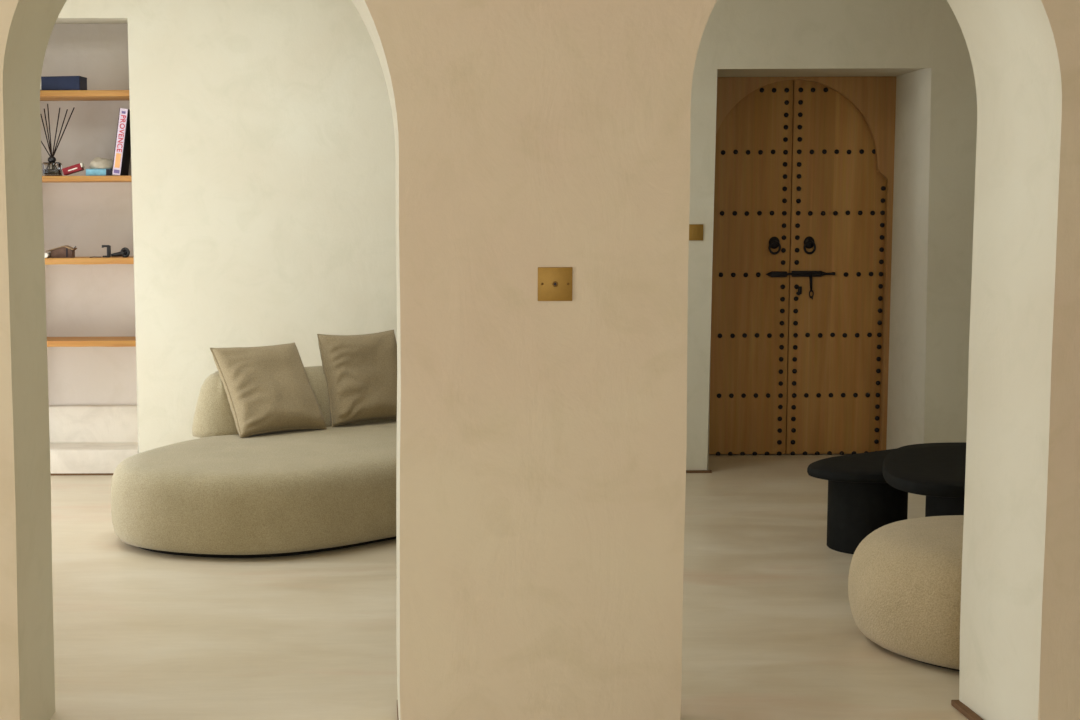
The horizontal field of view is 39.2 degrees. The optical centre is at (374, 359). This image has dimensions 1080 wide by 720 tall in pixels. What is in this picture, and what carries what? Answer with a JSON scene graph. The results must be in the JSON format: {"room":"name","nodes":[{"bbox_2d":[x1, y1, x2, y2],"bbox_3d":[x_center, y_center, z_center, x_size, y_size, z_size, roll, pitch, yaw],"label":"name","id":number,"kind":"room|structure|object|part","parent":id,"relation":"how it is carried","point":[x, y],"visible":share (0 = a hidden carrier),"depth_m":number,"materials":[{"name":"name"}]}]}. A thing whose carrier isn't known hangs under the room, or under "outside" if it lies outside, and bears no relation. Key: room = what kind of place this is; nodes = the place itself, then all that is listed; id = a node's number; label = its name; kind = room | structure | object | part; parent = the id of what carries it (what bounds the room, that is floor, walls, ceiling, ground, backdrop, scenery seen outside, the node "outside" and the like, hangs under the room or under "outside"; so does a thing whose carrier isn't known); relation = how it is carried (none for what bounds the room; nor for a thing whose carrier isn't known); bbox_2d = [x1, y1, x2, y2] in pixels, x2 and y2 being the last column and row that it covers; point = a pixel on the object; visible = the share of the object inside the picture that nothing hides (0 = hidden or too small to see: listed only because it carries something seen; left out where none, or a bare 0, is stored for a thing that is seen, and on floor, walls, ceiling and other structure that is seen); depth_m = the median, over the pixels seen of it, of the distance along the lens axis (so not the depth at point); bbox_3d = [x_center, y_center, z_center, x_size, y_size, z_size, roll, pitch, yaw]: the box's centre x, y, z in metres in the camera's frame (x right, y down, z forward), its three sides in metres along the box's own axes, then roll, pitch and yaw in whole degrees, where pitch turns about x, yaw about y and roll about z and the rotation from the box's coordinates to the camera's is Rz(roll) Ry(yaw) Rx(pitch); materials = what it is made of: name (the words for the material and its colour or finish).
{"room":"traditional dwelling","nodes":[
{"label":"traditional dwelling","id":0,"kind":"room"},
{"bbox_2d":[42,162,62,175],"bbox_3d":[-1.695,-1.001,7.875,0.096,0.072,0.070,0,5,0],"label":"bottle","id":1,"kind":"object","parent":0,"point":[48,168],"depth_m":7.84,"materials":[{"name":"clear glass"}]},
{"bbox_2d":[50,453,967,719],"bbox_3d":[0.705,1.089,3.366,8.200,0.120,11.100,0,5,0],"label":"floor","id":2,"kind":"structure","parent":0,"point":[770,631],"depth_m":4.97,"materials":[{"name":"concrete"}]},
{"bbox_2d":[111,366,396,557],"bbox_3d":[-0.100,0.384,6.921,2.511,0.630,1.346,-5,7,-42],"label":"curved sofa","id":3,"kind":"object","parent":2,"relation":"on","point":[219,493],"visible":0.51,"depth_m":6.04,"materials":[{"name":"fabric"}]},
{"bbox_3d":[-0.076,0.511,6.907,2.512,0.335,1.270,-5,7,-41],"label":"seat","id":4,"kind":"part","parent":3,"relation":"part of","materials":[{"name":"fabric"}]},
{"bbox_2d":[210,343,326,437],"bbox_3d":[-0.497,0.138,7.049,0.472,0.400,0.323,-4,7,-35],"label":"cushion","id":5,"kind":"object","parent":3,"relation":"on","point":[268,389],"visible":1,"depth_m":6.97,"materials":[{"name":"fabric"}]},
{"bbox_3d":[-0.042,0.170,7.406,1.794,0.295,0.406,-2,6,-21],"label":"backrest","id":6,"kind":"part","parent":3,"relation":"part of","materials":[{"name":"fabric"}]},
{"bbox_2d":[317,330,396,426],"bbox_3d":[-0.049,0.086,7.316,0.460,0.440,0.229,-4,7,-36],"label":"cushion","id":7,"kind":"object","parent":3,"relation":"on","point":[360,371],"visible":0.91,"depth_m":7.23,"materials":[{"name":"fabric"}]},
{"bbox_2d":[807,448,907,553],"bbox_3d":[2.240,0.585,6.211,1.026,0.340,0.557,-4,6,-32],"label":"coffee table","id":8,"kind":"object","parent":2,"relation":"on","point":[861,501],"visible":0.43,"depth_m":5.99,"materials":[{"name":"black wood"}]},
{"bbox_2d":[848,515,963,670],"bbox_3d":[1.955,0.712,4.713,0.892,0.369,0.893,0,5,0],"label":"pouf","id":9,"kind":"object","parent":2,"relation":"on","point":[904,578],"visible":0.47,"depth_m":4.52,"materials":[{"name":"fabric"}]},
{"bbox_2d":[882,442,965,516],"bbox_3d":[2.394,0.592,5.854,0.963,0.392,1.048,0,5,0],"label":"coffee table","id":10,"kind":"object","parent":2,"relation":"on","point":[936,471],"visible":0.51,"depth_m":5.64,"materials":[{"name":"black wood"}]},
{"bbox_2d":[55,0,976,469],"bbox_3d":[0.996,-0.878,8.179,7.200,2.900,0.750,0,5,0],"label":"wall","id":11,"kind":"structure","parent":0,"point":[263,159],"depth_m":7.80,"materials":[{"name":"beige paint"}]},
{"bbox_2d":[51,473,113,475],"bbox_3d":[-1.650,0.597,8.043,0.794,0.012,0.194,0,5,0],"label":"baseboard","id":12,"kind":"structure","parent":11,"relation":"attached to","point":[52,474],"depth_m":7.95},
{"bbox_2d":[40,23,136,404],"bbox_3d":[-1.656,-0.626,8.342,0.794,2.392,0.430,0,5,0],"label":"wall niche","id":13,"kind":"object","parent":11,"relation":"in","point":[92,300],"visible":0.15,"depth_m":8.12,"materials":[{"name":"paint"}]},
{"bbox_2d":[40,90,129,100],"bbox_3d":[-1.659,-1.393,7.908,0.790,0.033,0.291,0,5,0],"label":"wooden shelf","id":14,"kind":"object","parent":13,"relation":"attached to","point":[45,95],"visible":0.69,"depth_m":7.77,"materials":[{"name":"brown wood"}]},
{"bbox_2d":[40,76,86,89],"bbox_3d":[-1.631,-1.440,7.834,0.225,0.073,0.115,1,5,9],"label":"book","id":15,"kind":"object","parent":14,"relation":"on","point":[47,82],"visible":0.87,"depth_m":7.78,"materials":[{"name":"paper"}]},
{"bbox_2d":[42,176,131,182],"bbox_3d":[-1.657,-0.957,7.949,0.790,0.028,0.290,0,5,0],"label":"wooden shelf","id":16,"kind":"object","parent":13,"relation":"attached to","point":[45,179],"visible":0.66,"depth_m":7.81,"materials":[{"name":"brown wood"}]},
{"bbox_2d":[40,104,73,175],"bbox_3d":[-1.665,-1.153,7.861,0.185,0.378,0.070,0,5,0],"label":"reed diffuser","id":17,"kind":"object","parent":16,"relation":"on","point":[50,168],"visible":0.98,"depth_m":7.85,"materials":[{"name":"clear glass"}]},
{"bbox_2d":[62,163,83,175],"bbox_3d":[-1.579,-0.998,7.850,0.108,0.063,0.061,0,5,0],"label":"packet","id":18,"kind":"object","parent":16,"relation":"on","point":[75,168],"visible":1,"depth_m":7.82,"materials":[{"name":"cardboard"}]},
{"bbox_2d":[86,169,112,175],"bbox_3d":[-1.442,-0.984,7.871,0.135,0.036,0.102,0,5,-2],"label":"book","id":19,"kind":"object","parent":16,"relation":"on","point":[89,172],"visible":0.94,"depth_m":7.82,"materials":[{"name":"paper"}]},
{"bbox_2d":[89,157,112,168],"bbox_3d":[-1.429,-1.033,7.865,0.134,0.062,0.096,0,5,0],"label":"pouch","id":20,"kind":"object","parent":19,"relation":"on","point":[96,163],"visible":0.89,"depth_m":7.83,"materials":[{"name":"beige fabric"}]},
{"bbox_2d":[112,108,130,175],"bbox_3d":[-1.325,-1.145,7.914,0.094,0.348,0.236,0,5,0],"label":"book","id":21,"kind":"object","parent":16,"relation":"on","point":[122,153],"visible":1,"depth_m":7.81,"materials":[{"name":"paper"}]},
{"bbox_3d":[-1.338,-1.038,7.806,0.026,0.075,0.001,8,5,-1],"label":"orange panel","id":22,"kind":"part","parent":21,"relation":"part of","materials":[{"name":"orange paper"}]},
{"bbox_2d":[45,256,133,264],"bbox_3d":[-1.655,-0.529,7.989,0.790,0.034,0.290,0,5,0],"label":"wooden shelf","id":23,"kind":"object","parent":13,"relation":"attached to","point":[77,260],"visible":0.59,"depth_m":7.85,"materials":[{"name":"brown wood"}]},
{"bbox_2d":[46,245,76,257],"bbox_3d":[-1.647,-0.572,7.914,0.161,0.065,0.090,0,5,0],"label":"case","id":24,"kind":"object","parent":23,"relation":"on","point":[65,251],"visible":1,"depth_m":7.88,"materials":[{"name":"brown leather"}]},
{"bbox_2d":[102,245,110,256],"bbox_3d":[-1.415,-0.573,7.900,0.048,0.066,0.020,0,5,0],"label":"clamp","id":25,"kind":"object","parent":23,"relation":"on","point":[103,246],"visible":1,"depth_m":7.89,"materials":[{"name":"black plastic"}]},
{"bbox_2d":[111,247,129,257],"bbox_3d":[-1.340,-0.566,7.906,0.100,0.056,0.032,0,5,0],"label":"torch","id":26,"kind":"object","parent":23,"relation":"on","point":[125,252],"visible":1,"depth_m":7.90,"materials":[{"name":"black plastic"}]},
{"bbox_2d":[47,337,135,346],"bbox_3d":[-1.653,-0.097,8.029,0.790,0.032,0.290,0,5,0],"label":"wooden shelf","id":27,"kind":"object","parent":13,"relation":"attached to","point":[51,341],"visible":0.64,"depth_m":7.89,"materials":[{"name":"brown wood"}]},
{"bbox_2d":[49,405,137,442],"bbox_3d":[-1.651,0.352,8.201,0.794,0.210,0.072,0,5,0],"label":"trim","id":28,"kind":"structure","parent":11,"relation":"attached to","point":[67,423],"depth_m":8.17,"materials":[{"name":"paint"}]},
{"bbox_2d":[50,442,137,472],"bbox_3d":[-1.651,0.521,8.092,0.794,0.130,0.321,0,5,0],"label":"trim","id":29,"kind":"structure","parent":11,"relation":"attached to","point":[74,457],"depth_m":7.93,"materials":[{"name":"paint"}]},
{"bbox_2d":[689,224,702,240],"bbox_3d":[1.669,-0.665,7.818,0.084,0.084,0.009,0,5,0],"label":"switch plate","id":30,"kind":"object","parent":11,"relation":"attached to","point":[695,230],"visible":0.84,"depth_m":7.82,"materials":[{"name":"gold metal"}]},
{"bbox_2d":[693,229,697,235],"bbox_3d":[1.669,-0.665,7.816,0.026,0.036,0.005,0,5,0],"label":"switch","id":31,"kind":"object","parent":30,"relation":"attached to","point":[695,231],"depth_m":7.81,"materials":[{"name":"gold metal"}]},
{"bbox_2d":[686,470,711,472],"bbox_3d":[1.191,0.593,7.934,1.177,0.014,0.012,0,5,0],"label":"baseboard","id":32,"kind":"structure","parent":11,"relation":"attached to","point":[687,471],"depth_m":7.93,"materials":[{"name":"brown wood"}]},
{"bbox_2d":[709,76,895,455],"bbox_3d":[2.330,-0.513,8.432,1.123,2.123,0.084,0,5,0],"label":"door","id":33,"kind":"structure","parent":11,"relation":"in","point":[804,184],"depth_m":8.42,"materials":[{"name":"brown wood"}]},
{"bbox_3d":[2.237,-0.629,8.396,0.070,0.079,0.012,0,5,0],"label":"ring handle","id":34,"kind":"part","parent":33,"relation":"part of","materials":[{"name":"black metal"}]},
{"bbox_3d":[2.237,-0.657,8.402,0.060,0.069,0.020,0,5,0],"label":"handle plate","id":35,"kind":"part","parent":33,"relation":"part of","materials":[{"name":"black metal"}]},
{"bbox_3d":[2.433,-0.630,8.396,0.070,0.079,0.012,0,5,0],"label":"ring handle","id":36,"kind":"part","parent":33,"relation":"part of","materials":[{"name":"black metal"}]},
{"bbox_3d":[2.433,-0.658,8.402,0.060,0.069,0.020,0,5,0],"label":"handle plate","id":37,"kind":"part","parent":33,"relation":"part of","materials":[{"name":"black metal"}]},
{"bbox_2d":[0,0,1079,719],"bbox_3d":[0.698,-0.467,3.788,8.200,2.900,0.430,0,5,0],"label":"wall","id":38,"kind":"structure","parent":0,"point":[542,445],"depth_m":3.64,"materials":[{"name":"beige paint"}]},
{"bbox_2d":[538,267,572,300],"bbox_3d":[0.432,-0.182,3.595,0.083,0.081,0.007,0,5,0],"label":"switch plate","id":39,"kind":"object","parent":38,"relation":"attached to","point":[554,283],"visible":1,"depth_m":3.59,"materials":[{"name":"gold metal"}]},
{"bbox_2d":[951,700,982,719],"bbox_3d":[1.601,0.965,3.920,0.024,0.016,0.438,0,5,0],"label":"baseboard","id":40,"kind":"structure","parent":38,"relation":"attached to","point":[962,708],"depth_m":4.05,"materials":[{"name":"brown wood"}]}
]}

